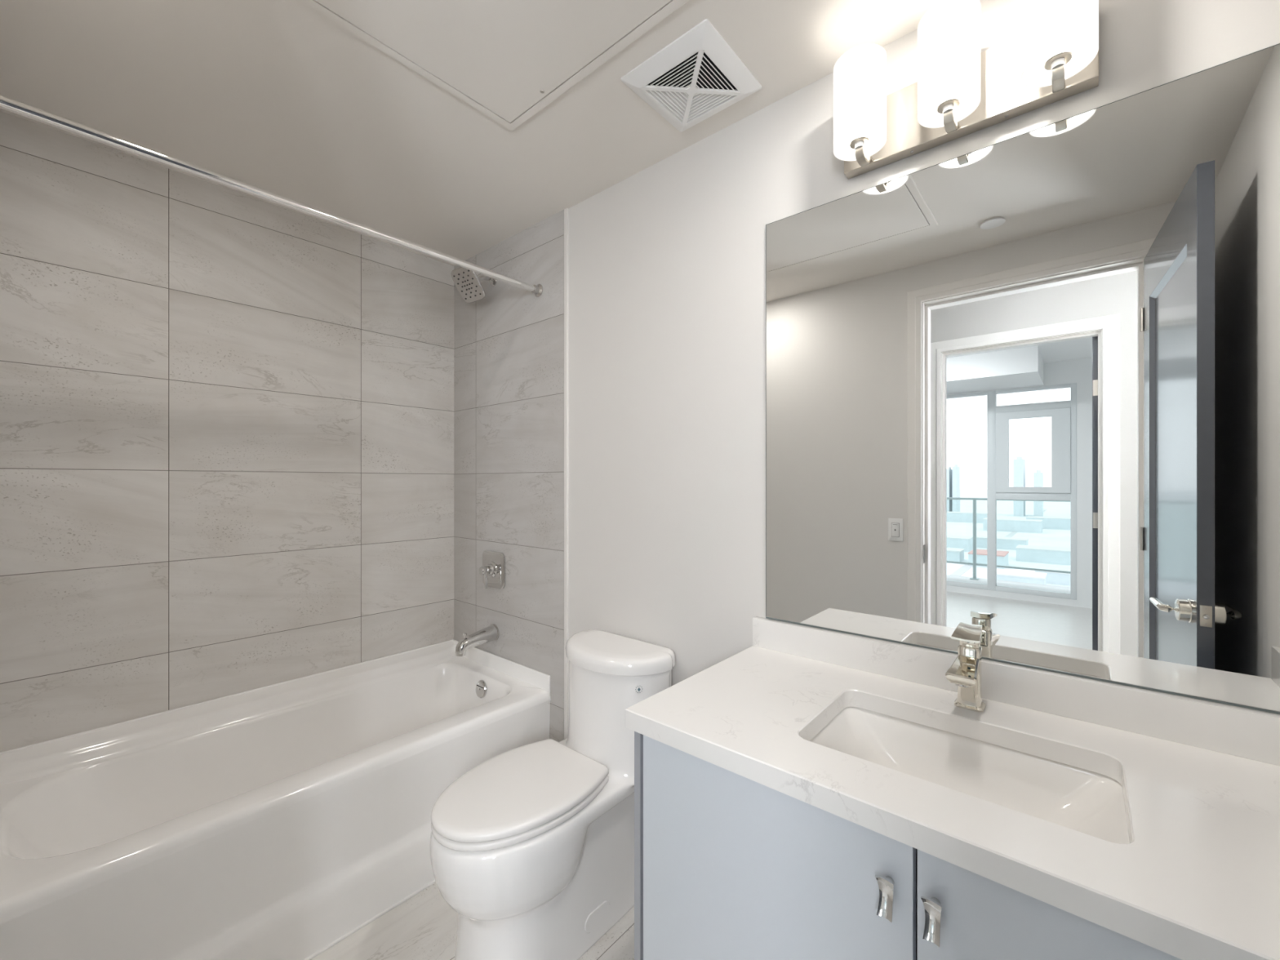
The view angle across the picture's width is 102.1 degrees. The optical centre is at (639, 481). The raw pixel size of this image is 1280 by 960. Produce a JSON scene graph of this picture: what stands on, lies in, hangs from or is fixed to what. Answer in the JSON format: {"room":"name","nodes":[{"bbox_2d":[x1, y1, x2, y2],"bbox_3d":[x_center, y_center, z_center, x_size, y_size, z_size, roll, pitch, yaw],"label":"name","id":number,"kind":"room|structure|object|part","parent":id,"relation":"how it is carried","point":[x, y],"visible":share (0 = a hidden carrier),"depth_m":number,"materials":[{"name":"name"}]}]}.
{"room":"bathroom","nodes":[
{"label":"bathroom","id":0,"kind":"room"},
{"bbox_2d":[0,111,453,751],"bbox_3d":[-1.437,0.106,2.017,0.120,2.428,1.686,0,0,41],"label":"wall","id":1,"kind":"structure","parent":0,"point":[227,415],"depth_m":1.80,"materials":[{"name":"tile"}]},
{"bbox_2d":[0,0,942,266],"bbox_3d":[-0.376,-1.108,1.107,2.916,0.100,1.686,0,0,41],"label":"ceiling","id":2,"kind":"structure","parent":0,"point":[280,97],"depth_m":1.45,"materials":[{"name":"paint"}]},
{"bbox_2d":[300,0,688,130],"bbox_3d":[-0.277,-1.054,1.022,0.848,0.008,0.666,0,0,41],"label":"access panel","id":3,"kind":"object","parent":2,"relation":"attached to","point":[508,60],"visible":1,"depth_m":1.22,"materials":[{"name":"paint"}]},
{"bbox_2d":[621,18,761,132],"bbox_3d":[0.138,-1.046,1.369,0.270,0.024,0.270,0,0,41],"label":"ceiling vent","id":4,"kind":"object","parent":2,"relation":"in","point":[698,75],"visible":1,"depth_m":1.34,"materials":[{"name":"white plastic"}]},
{"bbox_2d":[310,882,634,959],"bbox_3d":[-0.376,1.380,1.107,2.916,0.120,1.686,0,0,41],"label":"floor","id":5,"kind":"structure","parent":0,"point":[424,926],"depth_m":1.50,"materials":[{"name":"tile"}]},
{"bbox_2d":[0,639,551,959],"bbox_3d":[-1.105,1.044,1.746,0.736,0.552,1.449,0,0,41],"label":"bathtub","id":6,"kind":"object","parent":5,"relation":"on","point":[282,820],"visible":0.92,"depth_m":1.51,"materials":[{"name":"white ceramic"}]},
{"bbox_3d":[-0.678,0.884,2.207,0.072,0.072,0.022,0,0,41],"label":"overflow plate","id":7,"kind":"part","parent":6,"relation":"part of","materials":[{"name":"silver metal"}]},
{"bbox_2d":[430,629,675,959],"bbox_3d":[-0.251,0.926,1.510,0.428,0.788,0.702,0,0,41],"label":"toilet","id":8,"kind":"object","parent":5,"relation":"on","point":[532,846],"visible":0.88,"depth_m":1.41,"materials":[{"name":"white ceramic"}]},
{"bbox_3d":[-0.344,0.851,1.442,0.356,0.024,0.464,0,0,41],"label":"seat lid","id":9,"kind":"part","parent":8,"relation":"part of","materials":[{"name":"white plastic"}]},
{"bbox_3d":[-0.097,0.555,1.681,0.415,0.047,0.226,0,0,41],"label":"tank lid","id":10,"kind":"part","parent":8,"relation":"part of","materials":[{"name":"white ceramic"}]},
{"bbox_2d":[634,731,1182,959],"bbox_3d":[0.553,0.909,0.906,1.039,0.821,0.577,0,0,41],"label":"vanity cabinet","id":11,"kind":"object","parent":5,"relation":"on","point":[729,865],"visible":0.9,"depth_m":0.82,"materials":[{"name":"grey wood"}]},
{"bbox_3d":[0.001,0.910,1.048,0.016,0.820,0.019,0,0,41],"label":"panel","id":12,"kind":"part","parent":11,"relation":"part of","materials":[{"name":"grey wood"}]},
{"bbox_3d":[0.197,0.860,0.879,0.488,0.715,0.018,0,0,41],"label":"door","id":13,"kind":"part","parent":11,"relation":"part of","materials":[{"name":"grey paint"}]},
{"bbox_3d":[0.345,0.575,0.722,0.024,0.053,0.028,0,0,41],"label":"handle","id":14,"kind":"part","parent":11,"relation":"part of","materials":[{"name":"silver metal"}]},
{"bbox_3d":[0.389,0.575,0.685,0.024,0.053,0.028,0,0,41],"label":"handle","id":15,"kind":"part","parent":11,"relation":"part of","materials":[{"name":"silver metal"}]},
{"bbox_2d":[625,616,1279,959],"bbox_3d":[0.553,0.441,0.918,1.059,0.115,0.560,0,0,41],"label":"countertop","id":16,"kind":"structure","parent":11,"relation":"on","point":[1197,877],"depth_m":0.84,"materials":[{"name":"white stone"}]},
{"bbox_2d":[945,622,986,711],"bbox_3d":[0.654,0.379,1.035,0.052,0.164,0.135,0,0,41],"label":"faucet","id":17,"kind":"object","parent":16,"relation":"on","point":[966,671],"visible":1,"depth_m":1.04,"materials":[{"name":"silver metal"}]},
{"bbox_3d":[0.641,0.380,1.021,0.051,0.051,0.096,0,0,41],"label":"spout","id":18,"kind":"part","parent":17,"relation":"part of","materials":[{"name":"silver metal"}]},
{"bbox_3d":[0.669,0.306,1.053,0.048,0.019,0.078,0,0,41],"label":"lever","id":19,"kind":"part","parent":17,"relation":"part of","materials":[{"name":"silver metal"}]},
{"bbox_3d":[0.680,0.325,1.066,0.035,0.027,0.037,0,0,41],"label":"handle","id":20,"kind":"part","parent":17,"relation":"part of","materials":[{"name":"silver metal"}]},
{"bbox_3d":[0.680,0.457,1.066,0.052,0.007,0.054,0,0,41],"label":"plate","id":21,"kind":"part","parent":17,"relation":"part of","materials":[{"name":"silver metal"}]},
{"bbox_2d":[809,706,1129,844],"bbox_3d":[0.543,0.568,0.903,0.488,0.138,0.326,0,0,41],"label":"sink","id":22,"kind":"object","parent":16,"relation":"in","point":[1086,802],"visible":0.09,"depth_m":0.98,"materials":[{"name":"ceramic"}]},
{"bbox_3d":[0.583,0.860,0.548,0.518,0.715,0.018,0,0,41],"label":"door","id":23,"kind":"part","parent":11,"relation":"part of","materials":[{"name":"grey paint"}]},
{"bbox_2d":[453,0,1279,742],"bbox_3d":[0.145,0.106,1.699,2.896,2.428,0.107,0,0,41],"label":"wall","id":24,"kind":"structure","parent":0,"point":[667,261],"depth_m":1.71,"materials":[{"name":"paint"}]},
{"bbox_2d":[0,94,542,297],"bbox_3d":[-0.885,-0.780,1.556,0.052,0.052,1.452,0,0,41],"label":"curtain rod","id":25,"kind":"object","parent":24,"relation":"attached to","point":[7,104],"visible":1,"depth_m":1.34,"materials":[{"name":"silver metal"}]},
{"bbox_2d":[450,266,497,302],"bbox_3d":[-0.711,-0.857,2.247,0.150,0.142,0.178,0,0,41],"label":"shower fixture","id":26,"kind":"object","parent":24,"relation":"attached to","point":[468,283],"visible":0.94,"depth_m":2.21,"materials":[{"name":"silver metal"}]},
{"bbox_3d":[-0.690,-0.884,2.274,0.021,0.054,0.109,0,0,41],"label":"arm","id":27,"kind":"part","parent":26,"relation":"part of","materials":[{"name":"silver metal"}]},
{"bbox_2d":[455,623,498,656],"bbox_3d":[-0.712,0.684,2.241,0.074,0.099,0.187,0,0,41],"label":"tub spout","id":28,"kind":"object","parent":24,"relation":"attached to","point":[490,633],"visible":1,"depth_m":2.22,"materials":[{"name":"silver metal"}]},
{"bbox_2d":[479,550,505,589],"bbox_3d":[-0.674,0.390,2.286,0.172,0.160,0.069,0,0,41],"label":"shower valve","id":29,"kind":"object","parent":24,"relation":"attached to","point":[492,571],"visible":1,"depth_m":2.28,"materials":[{"name":"silver metal"}]},
{"bbox_3d":[-0.684,0.390,2.274,0.037,0.037,0.037,0,0,41],"label":"handle","id":30,"kind":"part","parent":29,"relation":"part of","materials":[{"name":"silver metal"}]},
{"bbox_3d":[-0.675,0.433,2.262,0.019,0.065,0.020,0,0,41],"label":"lever","id":31,"kind":"part","parent":29,"relation":"part of","materials":[{"name":"silver metal"}]},
{"bbox_2d":[564,208,568,738],"bbox_3d":[-0.285,0.131,2.004,0.019,2.378,0.010,0,0,41],"label":"trim","id":32,"kind":"structure","parent":24,"relation":"attached to","point":[566,211],"depth_m":2.00,"materials":[{"name":"paint"}]},
{"bbox_2d":[833,0,1098,178],"bbox_3d":[0.656,-0.857,1.095,0.474,0.217,0.158,0,0,41],"label":"vanity light","id":33,"kind":"object","parent":24,"relation":"attached to","point":[959,91],"visible":1,"depth_m":1.07,"materials":[{"name":"white glass"}]},
{"bbox_2d":[854,141,863,149],"bbox_3d":[0.506,-0.776,1.194,0.020,0.012,0.020,0,0,41],"label":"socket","id":34,"kind":"object","parent":33,"relation":"attached to","point":[858,144],"depth_m":1.19,"materials":[{"name":"silver metal"}]},
{"bbox_3d":[0.506,-0.840,1.194,0.042,0.110,0.042,0,0,41],"label":"bulb","id":35,"kind":"part","parent":33,"relation":"part of","materials":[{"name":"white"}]},
{"bbox_3d":[0.506,-0.870,1.194,0.113,0.190,0.113,0,0,41],"label":"lamp shade","id":36,"kind":"part","parent":33,"relation":"part of","materials":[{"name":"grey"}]},
{"bbox_3d":[0.528,-0.763,1.219,0.019,0.029,0.074,0,0,41],"label":"arm","id":37,"kind":"part","parent":33,"relation":"part of","materials":[{"name":"silver metal"}]},
{"bbox_2d":[942,103,953,113],"bbox_3d":[0.642,-0.776,1.077,0.020,0.012,0.020,0,0,41],"label":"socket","id":38,"kind":"object","parent":33,"relation":"attached to","point":[947,108],"depth_m":1.07,"materials":[{"name":"silver metal"}]},
{"bbox_3d":[0.642,-0.840,1.077,0.042,0.110,0.042,0,0,41],"label":"bulb","id":39,"kind":"part","parent":33,"relation":"part of","materials":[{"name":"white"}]},
{"bbox_3d":[0.642,-0.870,1.077,0.113,0.190,0.113,0,0,41],"label":"lamp shade","id":40,"kind":"part","parent":33,"relation":"part of","materials":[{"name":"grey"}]},
{"bbox_3d":[0.664,-0.763,1.103,0.019,0.029,0.074,0,0,41],"label":"arm","id":41,"kind":"part","parent":33,"relation":"part of","materials":[{"name":"silver metal"}]},
{"bbox_3d":[0.777,-0.840,0.962,0.042,0.110,0.042,0,0,41],"label":"bulb","id":42,"kind":"part","parent":33,"relation":"part of","materials":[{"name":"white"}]},
{"bbox_3d":[0.799,-0.763,0.987,0.019,0.029,0.074,0,0,41],"label":"arm","id":43,"kind":"part","parent":33,"relation":"part of","materials":[{"name":"silver metal"}]},
{"bbox_2d":[1051,57,1065,69],"bbox_3d":[0.777,-0.776,0.962,0.020,0.012,0.020,0,0,41],"label":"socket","id":44,"kind":"object","parent":33,"relation":"attached to","point":[1056,63],"depth_m":0.96,"materials":[{"name":"silver metal"}]},
{"bbox_3d":[0.777,-0.870,0.962,0.113,0.190,0.113,0,0,41],"label":"lamp shade","id":45,"kind":"part","parent":33,"relation":"part of","materials":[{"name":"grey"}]},
{"bbox_2d":[752,616,1279,765],"bbox_3d":[0.727,0.422,1.121,1.059,0.078,0.025,0,0,41],"label":"backsplash","id":46,"kind":"structure","parent":24,"relation":"attached to","point":[1236,731],"depth_m":1.01,"materials":[{"name":"white stone"}]},
{"bbox_2d":[765,43,1279,714],"bbox_3d":[0.744,-0.170,1.120,1.026,1.105,0.006,0,0,41],"label":"mirror","id":47,"kind":"object","parent":24,"relation":"attached to","point":[1024,388],"visible":1,"depth_m":1.04,"materials":[{"name":"white mirror"}]}
]}

